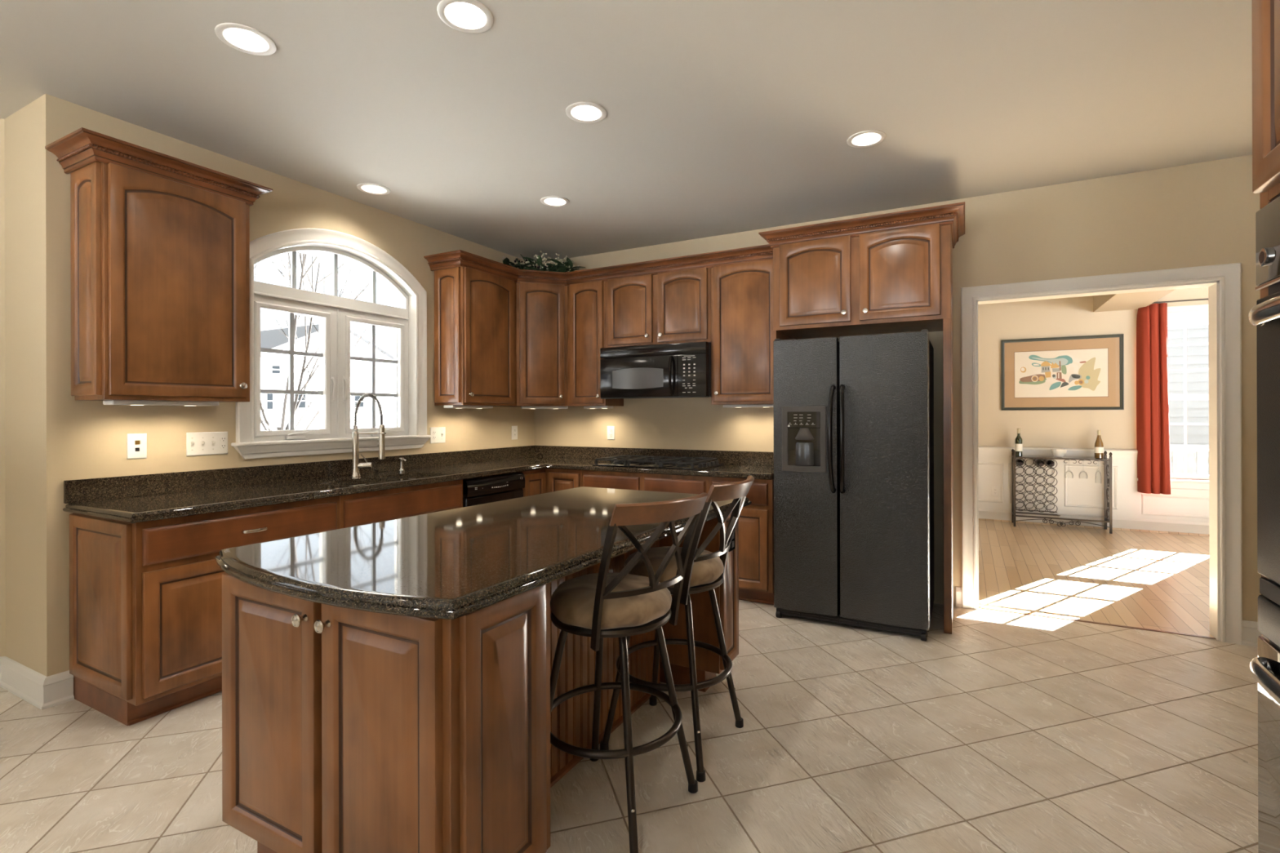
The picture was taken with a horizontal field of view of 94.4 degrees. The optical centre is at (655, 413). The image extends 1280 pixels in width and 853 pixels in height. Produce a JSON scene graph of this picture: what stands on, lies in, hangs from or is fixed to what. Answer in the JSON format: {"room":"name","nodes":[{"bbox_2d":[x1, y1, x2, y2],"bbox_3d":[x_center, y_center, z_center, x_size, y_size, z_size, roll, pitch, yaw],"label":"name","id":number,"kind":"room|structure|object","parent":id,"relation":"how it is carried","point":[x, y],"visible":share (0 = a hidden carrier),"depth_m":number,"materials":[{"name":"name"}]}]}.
{"room":"kitchen","nodes":[
{"label":"kitchen","id":0,"kind":"room"},
{"bbox_2d":[0,118,5,657],"bbox_3d":[-3.616,-0.059,2.829,0.857,2.772,0.100,0,0,-17],"label":"wall","id":1,"kind":"structure","parent":0,"point":[2,571],"depth_m":2.91,"materials":[{"name":"beige paint"}]},
{"bbox_2d":[0,656,74,710],"bbox_3d":[-4.580,1.261,1.284,0.951,0.135,4.692,0,0,41],"label":"baseboard","id":2,"kind":"structure","parent":1,"relation":"attached to","point":[40,691],"depth_m":2.73,"materials":[{"name":"white paint"}]},
{"bbox_2d":[4,102,33,670],"bbox_3d":[-3.017,-0.061,2.874,0.344,2.772,0.100,0,0,28],"label":"wall","id":3,"kind":"structure","parent":0,"point":[18,126],"depth_m":2.83,"materials":[{"name":"beige paint"}]},
{"bbox_2d":[32,93,534,676],"bbox_3d":[-1.999,-0.063,4.288,0.150,2.772,3.550,0,0,28],"label":"wall","id":4,"kind":"structure","parent":0,"point":[73,439],"depth_m":2.90,"materials":[{"name":"beige paint"}]},
{"bbox_2d":[126,433,146,459],"bbox_3d":[-2.597,0.163,2.971,0.008,0.126,0.080,0,0,28],"label":"jack plate","id":5,"kind":"object","parent":4,"relation":"attached to","point":[136,443],"visible":1,"depth_m":2.97,"materials":[{"name":"white plastic"}]},
{"bbox_2d":[134,440,140,444],"bbox_3d":[-2.595,0.145,2.970,0.004,0.020,0.020,0,0,28],"label":"socket","id":6,"kind":"object","parent":5,"relation":"attached to","point":[136,442],"depth_m":2.97,"materials":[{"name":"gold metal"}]},
{"bbox_2d":[44,127,272,402],"bbox_3d":[-2.408,-0.635,2.935,0.381,1.146,0.779,0,0,28],"label":"upper cabinet","id":7,"kind":"object","parent":4,"relation":"attached to","point":[160,242],"visible":1,"depth_m":2.78,"materials":[{"name":"brown wood"}]},
{"bbox_2d":[102,400,218,405],"bbox_3d":[-2.430,-0.051,2.934,0.100,0.022,0.440,0,0,28],"label":"light","id":8,"kind":"object","parent":7,"relation":"attached to","point":[105,402],"visible":1,"depth_m":2.88,"materials":[{"name":"white plastic"}]},
{"bbox_2d":[186,431,227,456],"bbox_3d":[-2.448,0.164,3.246,0.018,0.126,0.200,0,0,28],"label":"switch plate","id":9,"kind":"object","parent":4,"relation":"attached to","point":[200,443],"visible":1,"depth_m":3.24,"materials":[{"name":"white plastic"}]},
{"bbox_2d":[219,436,226,442],"bbox_3d":[-2.415,0.144,3.314,0.003,0.034,0.034,0,0,28],"label":"receptacle","id":10,"kind":"object","parent":9,"relation":"attached to","point":[222,439],"depth_m":3.31,"materials":[{"name":"white plastic"}]},
{"bbox_2d":[219,443,226,449],"bbox_3d":[-2.415,0.184,3.314,0.003,0.034,0.034,0,0,28],"label":"receptacle","id":11,"kind":"object","parent":9,"relation":"attached to","point":[222,446],"depth_m":3.31,"materials":[{"name":"white plastic"}]},
{"bbox_2d":[231,227,431,458],"bbox_3d":[-2.129,-0.470,3.993,0.195,1.464,1.384,0,0,28],"label":"window","id":12,"kind":"structure","parent":4,"relation":"in","point":[335,313],"depth_m":3.99,"materials":[{"name":"white paint"}]},
{"bbox_2d":[430,426,445,443],"bbox_3d":[-1.707,0.170,4.665,0.018,0.126,0.150,0,0,28],"label":"switch plate","id":13,"kind":"object","parent":4,"relation":"attached to","point":[437,434],"visible":0.99,"depth_m":4.67,"materials":[{"name":"white plastic"}]},
{"bbox_2d":[434,266,516,406],"bbox_3d":[-1.438,-0.601,4.819,0.350,1.074,0.628,0,0,28],"label":"upper cabinet","id":14,"kind":"object","parent":4,"relation":"attached to","point":[475,311],"visible":1,"depth_m":4.60,"materials":[{"name":"brown wood"}]},
{"bbox_2d":[443,405,493,408],"bbox_3d":[-1.488,-0.052,4.738,0.100,0.022,0.440,0,0,28],"label":"light","id":15,"kind":"object","parent":14,"relation":"attached to","point":[444,406],"visible":0.99,"depth_m":4.67,"materials":[{"name":"white plastic"}]},
{"bbox_2d":[511,426,517,439],"bbox_3d":[-1.295,0.176,5.462,0.008,0.126,0.080,0,0,28],"label":"outlet plate","id":16,"kind":"object","parent":4,"relation":"attached to","point":[514,428],"visible":1,"depth_m":5.46,"materials":[{"name":"white plastic"}]},
{"bbox_2d":[0,0,1252,267],"bbox_3d":[-1.178,-1.522,1.224,7.350,0.140,8.220,0,0,28],"label":"ceiling","id":17,"kind":"structure","parent":0,"point":[723,117],"depth_m":2.72,"materials":[{"name":"paint"}]},
{"bbox_2d":[214,22,276,55],"bbox_3d":[-1.586,-1.497,2.298,0.198,0.107,0.198,0,0,28],"label":"recessed light","id":18,"kind":"object","parent":17,"relation":"in","point":[244,38],"visible":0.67,"depth_m":2.33,"materials":[{"name":"white"}]},
{"bbox_2d":[356,182,390,195],"bbox_3d":[-1.815,-1.496,3.821,0.198,0.107,0.198,0,0,28],"label":"recessed light","id":19,"kind":"object","parent":17,"relation":"in","point":[369,188],"visible":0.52,"depth_m":3.87,"materials":[{"name":"white"}]},
{"bbox_2d":[436,0,493,33],"bbox_3d":[-0.692,-1.500,2.162,0.198,0.107,0.198,0,0,28],"label":"recessed light","id":20,"kind":"object","parent":17,"relation":"in","point":[470,16],"visible":1,"depth_m":2.21,"materials":[{"name":"white"}]},
{"bbox_2d":[540,195,569,206],"bbox_3d":[-0.686,-1.499,4.053,0.198,0.107,0.198,0,0,28],"label":"recessed light","id":21,"kind":"object","parent":17,"relation":"in","point":[552,201],"visible":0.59,"depth_m":4.10,"materials":[{"name":"white"}]},
{"bbox_2d":[565,102,606,123],"bbox_3d":[-0.334,-1.500,2.862,0.198,0.107,0.198,0,0,28],"label":"recessed light","id":22,"kind":"object","parent":17,"relation":"in","point":[580,112],"visible":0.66,"depth_m":2.91,"materials":[{"name":"white"}]},
{"bbox_2d":[846,129,886,147],"bbox_3d":[1.118,-1.504,3.143,0.198,0.107,0.198,0,0,28],"label":"recessed light","id":23,"kind":"object","parent":17,"relation":"in","point":[868,138],"visible":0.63,"depth_m":3.19,"materials":[{"name":"white"}]},
{"bbox_2d":[0,520,1257,852],"bbox_3d":[0.979,1.365,2.261,10.200,0.100,12.050,0,0,28],"label":"floor","id":24,"kind":"structure","parent":0,"point":[1002,732],"depth_m":2.35,"materials":[{"name":"tile"}]},
{"bbox_2d":[69,496,340,725],"bbox_3d":[-2.210,0.889,3.001,0.658,0.869,0.935,0,0,28],"label":"base cabinet","id":25,"kind":"object","parent":24,"relation":"on","point":[145,597],"visible":0.62,"depth_m":2.61,"materials":[{"name":"brown wood"}]},
{"bbox_2d":[62,445,773,523],"bbox_3d":[-0.827,0.377,3.639,2.523,0.146,3.374,0,0,28],"label":"countertop","id":26,"kind":"structure","parent":25,"relation":"on","point":[133,499],"depth_m":3.61,"materials":[{"name":"brown stone"}]},
{"bbox_2d":[350,392,386,476],"bbox_3d":[-1.878,0.137,3.893,0.233,0.550,0.089,0,0,0],"label":"kitchen faucet","id":27,"kind":"object","parent":26,"relation":"on","point":[356,465],"visible":1,"depth_m":3.87,"materials":[{"name":"silver metal"}]},
{"bbox_2d":[398,457,406,472],"bbox_3d":[-1.770,0.362,4.170,0.083,0.100,0.040,0,0,28],"label":"soap dispenser","id":28,"kind":"object","parent":26,"relation":"on","point":[401,460],"visible":1,"depth_m":4.17,"materials":[{"name":"silver metal"}]},
{"bbox_2d":[591,454,724,470],"bbox_3d":[0.024,0.380,4.693,0.910,0.056,0.524,0,0,28],"label":"gas cooktop","id":29,"kind":"object","parent":26,"relation":"in","point":[642,461],"visible":1,"depth_m":4.59,"materials":[{"name":"black metal"}]},
{"bbox_2d":[339,480,462,528],"bbox_3d":[-1.784,0.888,3.818,0.656,0.869,0.907,0,0,28],"label":"base cabinet","id":30,"kind":"object","parent":24,"relation":"on","point":[366,508],"visible":0.03,"depth_m":3.61,"materials":[{"name":"brown wood"}]},
{"bbox_2d":[222,511,738,852],"bbox_3d":[-0.426,0.884,2.298,0.941,0.868,1.860,0,0,28],"label":"kitchen island","id":31,"kind":"object","parent":24,"relation":"on","point":[344,730],"visible":0.68,"depth_m":1.50,"materials":[{"name":"brown wood"}]},
{"bbox_2d":[214,486,751,620],"bbox_3d":[-0.459,0.429,2.298,1.092,0.040,1.923,0,0,28],"label":"island countertop","id":32,"kind":"structure","parent":31,"relation":"on","point":[451,564],"depth_m":1.74,"materials":[{"name":"brown stone"}]},
{"bbox_2d":[728,532,734,551],"bbox_3d":[0.362,0.594,2.805,0.008,0.110,0.074,0,0,28],"label":"outlet plate","id":33,"kind":"object","parent":31,"relation":"attached to","point":[732,544],"depth_m":2.80,"materials":[{"name":"black plastic"}]},
{"bbox_2d":[731,533,734,547],"bbox_3d":[0.366,0.599,2.802,0.003,0.068,0.034,0,0,28],"label":"receptacle","id":34,"kind":"object","parent":31,"relation":"attached to","point":[733,539],"depth_m":2.81,"materials":[{"name":"black"}]},
{"bbox_2d":[462,471,524,506],"bbox_3d":[-1.430,0.888,4.494,0.644,0.868,0.604,0,0,28],"label":"dishwasher","id":35,"kind":"object","parent":24,"relation":"on","point":[483,490],"visible":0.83,"depth_m":4.30,"materials":[{"name":"black"}]},
{"bbox_2d":[520,468,582,496],"bbox_3d":[-0.940,0.887,5.094,0.972,0.869,0.897,0,0,28],"label":"base cabinet","id":36,"kind":"object","parent":24,"relation":"on","point":[537,482],"visible":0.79,"depth_m":4.79,"materials":[{"name":"brown wood"}]},
{"bbox_2d":[550,492,707,852],"bbox_3d":[-0.115,0.786,1.950,0.560,1.062,0.493,0,0,31],"label":"bar stool","id":37,"kind":"object","parent":24,"relation":"on","point":[602,604],"visible":0.94,"depth_m":1.82,"materials":[{"name":"brown metal"}]},
{"bbox_2d":[550,573,671,630],"bbox_3d":[-0.147,0.612,1.983,0.406,0.095,0.406,0,0,-41],"label":"seat cushion","id":38,"kind":"object","parent":37,"relation":"on","point":[574,606],"depth_m":1.84,"materials":[{"name":"beige fabric"}]},
{"bbox_2d":[582,470,709,493],"bbox_3d":[0.031,0.884,4.723,1.088,0.869,0.656,0,0,28],"label":"base cabinet","id":39,"kind":"object","parent":24,"relation":"on","point":[615,480],"visible":0.02,"depth_m":4.44,"materials":[{"name":"brown wood"}]},
{"bbox_2d":[600,475,754,782],"bbox_3d":[0.113,0.785,2.386,0.560,1.060,0.472,0,0,31],"label":"bar stool","id":40,"kind":"object","parent":24,"relation":"on","point":[704,571],"visible":0.68,"depth_m":2.25,"materials":[{"name":"brown metal"}]},
{"bbox_2d":[623,546,724,587],"bbox_3d":[0.075,0.611,2.408,0.406,0.095,0.406,0,0,31],"label":"seat cushion","id":41,"kind":"object","parent":40,"relation":"on","point":[708,573],"depth_m":2.27,"materials":[{"name":"beige fabric"}]},
{"bbox_2d":[709,476,773,604],"bbox_3d":[0.719,0.882,4.364,0.459,0.869,0.656,0,0,28],"label":"base cabinet","id":42,"kind":"object","parent":24,"relation":"on","point":[756,520],"visible":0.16,"depth_m":4.05,"materials":[{"name":"brown wood"}]},
{"bbox_2d":[773,328,933,640],"bbox_3d":[1.318,0.414,3.905,0.913,1.800,0.860,0,0,28],"label":"refrigerator","id":43,"kind":"object","parent":24,"relation":"on","point":[853,415],"visible":1,"depth_m":3.58,"materials":[{"name":"black metal"}]},
{"bbox_2d":[758,201,964,634],"bbox_3d":[1.399,0.045,4.005,1.235,2.538,0.661,0,0,28],"label":"tall cabinet","id":44,"kind":"object","parent":24,"relation":"on","point":[888,273],"visible":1,"depth_m":3.71,"materials":[{"name":"brown wood"}]},
{"bbox_2d":[1011,448,1112,533],"bbox_3d":[4.625,0.865,6.784,0.926,0.886,0.292,0,0,28],"label":"wine rack","id":45,"kind":"object","parent":24,"relation":"on","point":[1109,504],"visible":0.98,"depth_m":6.74,"materials":[{"name":"brown metal"}]},
{"bbox_2d":[1014,428,1022,456],"bbox_3d":[4.260,0.336,6.949,0.076,0.328,0.076,0,0,28],"label":"wine bottle","id":46,"kind":"object","parent":45,"relation":"on","point":[1018,441],"visible":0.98,"depth_m":6.92,"materials":[{"name":"green glass"}]},
{"bbox_2d":[1015,458,1023,466],"bbox_3d":[4.272,0.576,6.950,0.076,0.076,0.328,0,0,28],"label":"wine bottle","id":47,"kind":"object","parent":45,"relation":"in","point":[1019,462],"visible":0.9,"depth_m":6.90,"materials":[{"name":"black glass"}]},
{"bbox_2d":[1035,459,1044,466],"bbox_3d":[4.451,0.576,6.856,0.076,0.076,0.328,0,0,28],"label":"wine bottle","id":48,"kind":"object","parent":45,"relation":"in","point":[1040,463],"visible":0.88,"depth_m":6.81,"materials":[{"name":"black glass"}]},
{"bbox_2d":[1044,459,1054,466],"bbox_3d":[4.540,0.575,6.809,0.076,0.076,0.328,0,0,28],"label":"wine bottle","id":49,"kind":"object","parent":45,"relation":"in","point":[1050,463],"visible":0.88,"depth_m":6.76,"materials":[{"name":"black glass"}]},
{"bbox_2d":[1015,455,1109,459],"bbox_3d":[4.624,0.506,6.784,0.882,0.012,0.249,0,0,28],"label":"shelf","id":50,"kind":"object","parent":45,"relation":"attached to","point":[1029,457],"depth_m":6.74,"materials":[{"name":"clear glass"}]},
{"bbox_2d":[1057,514,1108,520],"bbox_3d":[4.816,1.177,6.684,0.448,0.008,0.249,0,0,28],"label":"shelf","id":51,"kind":"object","parent":45,"relation":"attached to","point":[1074,517],"depth_m":6.66,"materials":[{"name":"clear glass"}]},
{"bbox_2d":[1094,430,1103,458],"bbox_3d":[4.936,0.341,6.596,0.084,0.314,0.084,0,0,28],"label":"wine bottle","id":52,"kind":"object","parent":45,"relation":"on","point":[1099,446],"visible":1,"depth_m":6.57,"materials":[{"name":"orange glass"}]},
{"bbox_2d":[1251,0,1279,641],"bbox_3d":[1.201,0.063,0.598,0.711,2.500,0.800,0,0,28],"label":"tall cabinet","id":53,"kind":"object","parent":24,"relation":"on","point":[1265,13],"visible":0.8,"depth_m":1.03,"materials":[{"name":"brown wood"}]},
{"bbox_2d":[1248,195,1279,852],"bbox_3d":[1.192,0.296,0.603,0.674,1.345,0.772,0,0,28],"label":"double wall oven","id":54,"kind":"object","parent":53,"relation":"in","point":[1264,668],"visible":1,"depth_m":1.04,"materials":[{"name":"black metal"}]},
{"bbox_2d":[534,155,1261,622],"bbox_3d":[1.343,-0.071,4.478,5.900,2.772,0.120,0,0,28],"label":"wall","id":55,"kind":"structure","parent":0,"point":[1200,214],"depth_m":3.83,"materials":[{"name":"beige paint"}]},
{"bbox_2d":[507,282,568,406],"bbox_3d":[-1.038,-0.602,5.308,0.607,1.074,0.606,0,0,28],"label":"upper cabinet","id":56,"kind":"object","parent":55,"relation":"attached to","point":[541,308],"visible":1,"depth_m":5.09,"materials":[{"name":"brown wood"}]},
{"bbox_2d":[497,250,585,277],"bbox_3d":[-1.027,-1.272,5.178,0.771,0.266,0.361,0,0,-19],"label":"flower arrangement","id":57,"kind":"object","parent":56,"relation":"on","point":[561,266],"visible":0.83,"depth_m":5.12,"materials":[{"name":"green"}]},
{"bbox_2d":[520,406,568,408],"bbox_3d":[-0.977,-0.053,5.217,0.400,0.022,0.100,0,0,-17],"label":"light","id":58,"kind":"object","parent":56,"relation":"attached to","point":[522,407],"visible":0.98,"depth_m":5.17,"materials":[{"name":"white plastic"}]},
{"bbox_2d":[423,244,773,285],"bbox_3d":[-0.404,-1.163,4.724,2.720,0.098,0.836,0,0,4],"label":"crown molding","id":59,"kind":"structure","parent":56,"relation":"attached to","point":[459,258],"depth_m":4.67,"materials":[{"name":"brown wood"}]},
{"bbox_2d":[567,280,623,406],"bbox_3d":[-0.536,-0.603,5.190,0.392,1.074,0.350,0,0,28],"label":"upper cabinet","id":60,"kind":"object","parent":55,"relation":"attached to","point":[586,301],"visible":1,"depth_m":5.06,"materials":[{"name":"brown wood"}]},
{"bbox_2d":[583,405,613,408],"bbox_3d":[-0.496,-0.054,5.179,0.250,0.022,0.100,0,0,28],"label":"light","id":61,"kind":"object","parent":60,"relation":"attached to","point":[588,406],"visible":1,"depth_m":5.14,"materials":[{"name":"white plastic"}]},
{"bbox_2d":[607,426,614,439],"bbox_3d":[-0.400,0.173,5.316,0.078,0.122,0.008,0,0,28],"label":"outlet plate","id":62,"kind":"object","parent":55,"relation":"attached to","point":[611,429],"visible":1,"depth_m":5.31,"materials":[{"name":"white plastic"}]},
{"bbox_2d":[605,267,711,347],"bbox_3d":[0.061,-0.846,4.878,0.954,0.592,0.350,0,0,28],"label":"upper cabinet","id":63,"kind":"object","parent":55,"relation":"attached to","point":[670,307],"visible":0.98,"depth_m":4.72,"materials":[{"name":"brown wood"}]},
{"bbox_2d":[600,342,711,399],"bbox_3d":[0.037,-0.334,4.826,0.952,0.420,0.464,0,0,28],"label":"microwave oven","id":64,"kind":"object","parent":63,"relation":"attached to","point":[678,370],"visible":0.99,"depth_m":4.64,"materials":[{"name":"black"}]},
{"bbox_2d":[711,258,773,404],"bbox_3d":[0.737,-0.607,4.525,0.566,1.074,0.350,0,0,28],"label":"upper cabinet","id":65,"kind":"object","parent":55,"relation":"attached to","point":[742,293],"visible":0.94,"depth_m":4.41,"materials":[{"name":"brown wood"}]},
{"bbox_2d":[723,404,773,407],"bbox_3d":[0.741,-0.058,4.533,0.440,0.022,0.100,0,0,28],"label":"light","id":66,"kind":"object","parent":65,"relation":"attached to","point":[750,405],"visible":0.87,"depth_m":4.49,"materials":[{"name":"white plastic"}]},
{"bbox_2d":[955,586,962,608],"bbox_3d":[2.062,1.245,4.022,0.039,0.135,0.024,0,0,28],"label":"baseboard","id":67,"kind":"structure","parent":55,"relation":"attached to","point":[958,589],"depth_m":4.02,"materials":[{"name":"white paint"}]},
{"bbox_2d":[978,606,1216,639],"bbox_3d":[2.721,1.309,3.726,1.209,0.004,0.024,0,0,28],"label":"threshold","id":68,"kind":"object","parent":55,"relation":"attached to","point":[1111,624],"depth_m":3.69,"materials":[{"name":"brown wood"}]},
{"bbox_2d":[960,262,1242,644],"bbox_3d":[2.732,0.273,3.753,1.235,2.077,0.128,0,0,28],"label":"door frame","id":69,"kind":"structure","parent":55,"relation":"in","point":[1213,286],"depth_m":3.48,"materials":[{"name":"white paint"}]},
{"bbox_2d":[1241,620,1261,647],"bbox_3d":[3.625,1.241,3.206,0.685,0.135,0.024,0,0,28],"label":"baseboard","id":70,"kind":"structure","parent":55,"relation":"attached to","point":[1251,633],"depth_m":3.34,"materials":[{"name":"white paint"}]},
{"bbox_2d":[977,287,1208,480],"bbox_3d":[5.503,-0.081,6.609,6.200,2.772,0.150,0,0,28],"label":"wall","id":71,"kind":"structure","parent":0,"point":[1072,316],"depth_m":6.96,"materials":[{"name":"beige paint"}]},
{"bbox_2d":[1000,333,1124,410],"bbox_3d":[4.720,-0.466,6.915,1.185,0.850,0.028,0,0,28],"label":"framed picture","id":72,"kind":"object","parent":71,"relation":"attached to","point":[1085,372],"visible":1,"depth_m":6.90,"materials":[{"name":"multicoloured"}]},
{"bbox_2d":[1014,348,1107,397],"bbox_3d":[4.722,-0.466,6.919,0.905,0.545,0.003,0,0,28],"label":"print","id":73,"kind":"object","parent":72,"relation":"attached to","point":[1038,372],"depth_m":6.91,"materials":[{"name":"multicoloured paper"}]},
{"bbox_2d":[977,455,1208,523],"bbox_3d":[5.468,0.835,6.538,6.200,0.660,0.010,0,0,28],"label":"wainscoting","id":74,"kind":"structure","parent":71,"relation":"attached to","point":[1085,486],"depth_m":6.80,"materials":[{"name":"white paint"}]},
{"bbox_2d":[991,486,998,496],"bbox_3d":[4.138,0.949,7.221,0.075,0.118,0.008,0,0,28],"label":"outlet plate","id":75,"kind":"object","parent":74,"relation":"attached to","point":[994,489],"visible":1,"depth_m":7.22,"materials":[{"name":"white plastic"}]},
{"bbox_2d":[977,303,1208,489],"bbox_3d":[5.485,-0.175,6.576,6.200,1.980,0.185,0,0,28],"label":"trim","id":76,"kind":"structure","parent":71,"relation":"in","point":[1197,312],"depth_m":6.47,"materials":[{"name":"white paint"}]},
{"bbox_2d":[977,462,1208,518],"bbox_3d":[5.020,0.857,6.760,4.828,0.528,0.011,0,0,28],"label":"panels","id":77,"kind":"object","parent":71,"relation":"attached to","point":[1115,468],"visible":0.58,"depth_m":6.81,"materials":[{"name":"white paint"}]},
{"bbox_2d":[978,508,1208,536],"bbox_3d":[5.467,1.233,6.534,6.200,0.145,0.019,0,0,28],"label":"baseboard","id":78,"kind":"structure","parent":71,"relation":"attached to","point":[997,514],"depth_m":6.63,"materials":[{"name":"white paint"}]},
{"bbox_2d":[1151,297,1208,303],"bbox_3d":[5.856,-1.201,6.255,1.180,0.060,0.147,0,0,28],"label":"curtain rod","id":79,"kind":"object","parent":71,"relation":"attached to","point":[1207,298],"visible":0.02,"depth_m":6.31,"materials":[{"name":"brown metal"}]},
{"bbox_2d":[1136,302,1170,494],"bbox_3d":[5.394,-0.162,6.438,0.136,2.055,0.293,0,0,-40],"label":"curtain","id":80,"kind":"object","parent":79,"relation":"hanging from","point":[1153,435],"visible":1,"depth_m":6.41,"materials":[{"name":"red fabric"}]},
{"label":"outside","id":81,"kind":"structure","parent":0,"visible":0},
{"bbox_3d":[22.748,1.773,10.155,41.720,0.180,90.000,0,0,28],"label":"snow","id":82,"kind":"object","parent":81,"visible":0},
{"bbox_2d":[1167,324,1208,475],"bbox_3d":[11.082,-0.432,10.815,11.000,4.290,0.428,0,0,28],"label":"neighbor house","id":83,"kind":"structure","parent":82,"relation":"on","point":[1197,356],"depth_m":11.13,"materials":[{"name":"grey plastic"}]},
{"bbox_2d":[1169,450,1208,475],"bbox_3d":[8.361,1.150,9.808,3.900,1.140,0.065,0,0,28],"label":"wooden fence","id":84,"kind":"object","parent":82,"relation":"on","point":[1177,459],"visible":0.02,"depth_m":9.61,"materials":[{"name":"white wood"}]},
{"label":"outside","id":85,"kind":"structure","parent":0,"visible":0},
{"bbox_2d":[260,425,394,431],"bbox_3d":[-24.814,1.344,27.097,58.280,1.100,76.000,0,0,28],"label":"yard","id":86,"kind":"structure","parent":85,"point":[388,426],"depth_m":32.54,"materials":[{"name":"white snow"}]},
{"bbox_2d":[253,252,393,430],"bbox_3d":[-5.210,-1.261,8.425,2.845,6.008,3.075,0,0,15],"label":"bare tree","id":87,"kind":"object","parent":86,"relation":"on","point":[265,421],"visible":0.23,"depth_m":8.69,"materials":[{"name":"black plant"}]},
{"bbox_2d":[260,324,394,428],"bbox_3d":[-23.724,-1.963,37.064,10.000,7.222,12.493,0,0,28],"label":"neighbor house","id":88,"kind":"structure","parent":86,"relation":"on","point":[273,371],"depth_m":34.73,"materials":[{"name":"grey plastic"}]},
{"bbox_2d":[385,412,394,416],"bbox_3d":[-16.067,0.077,39.293,2.300,1.901,2.481,0,0,28],"label":"wooden deck","id":89,"kind":"object","parent":86,"relation":"on","point":[387,414],"visible":0.02,"depth_m":38.52,"materials":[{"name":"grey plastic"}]},
{"bbox_3d":[4.647,-1.525,4.979,6.200,0.120,3.830,0,0,28],"label":"ceiling","id":90,"kind":"structure","parent":0,"visible":0},
{"bbox_2d":[1093,289,1174,312],"bbox_3d":[4.354,-1.312,5.048,0.445,0.306,3.680,0,0,28],"label":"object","id":91,"kind":"structure","parent":90,"relation":"attached to","point":[1125,301],"depth_m":6.14,"materials":[{"name":"beige paint"}]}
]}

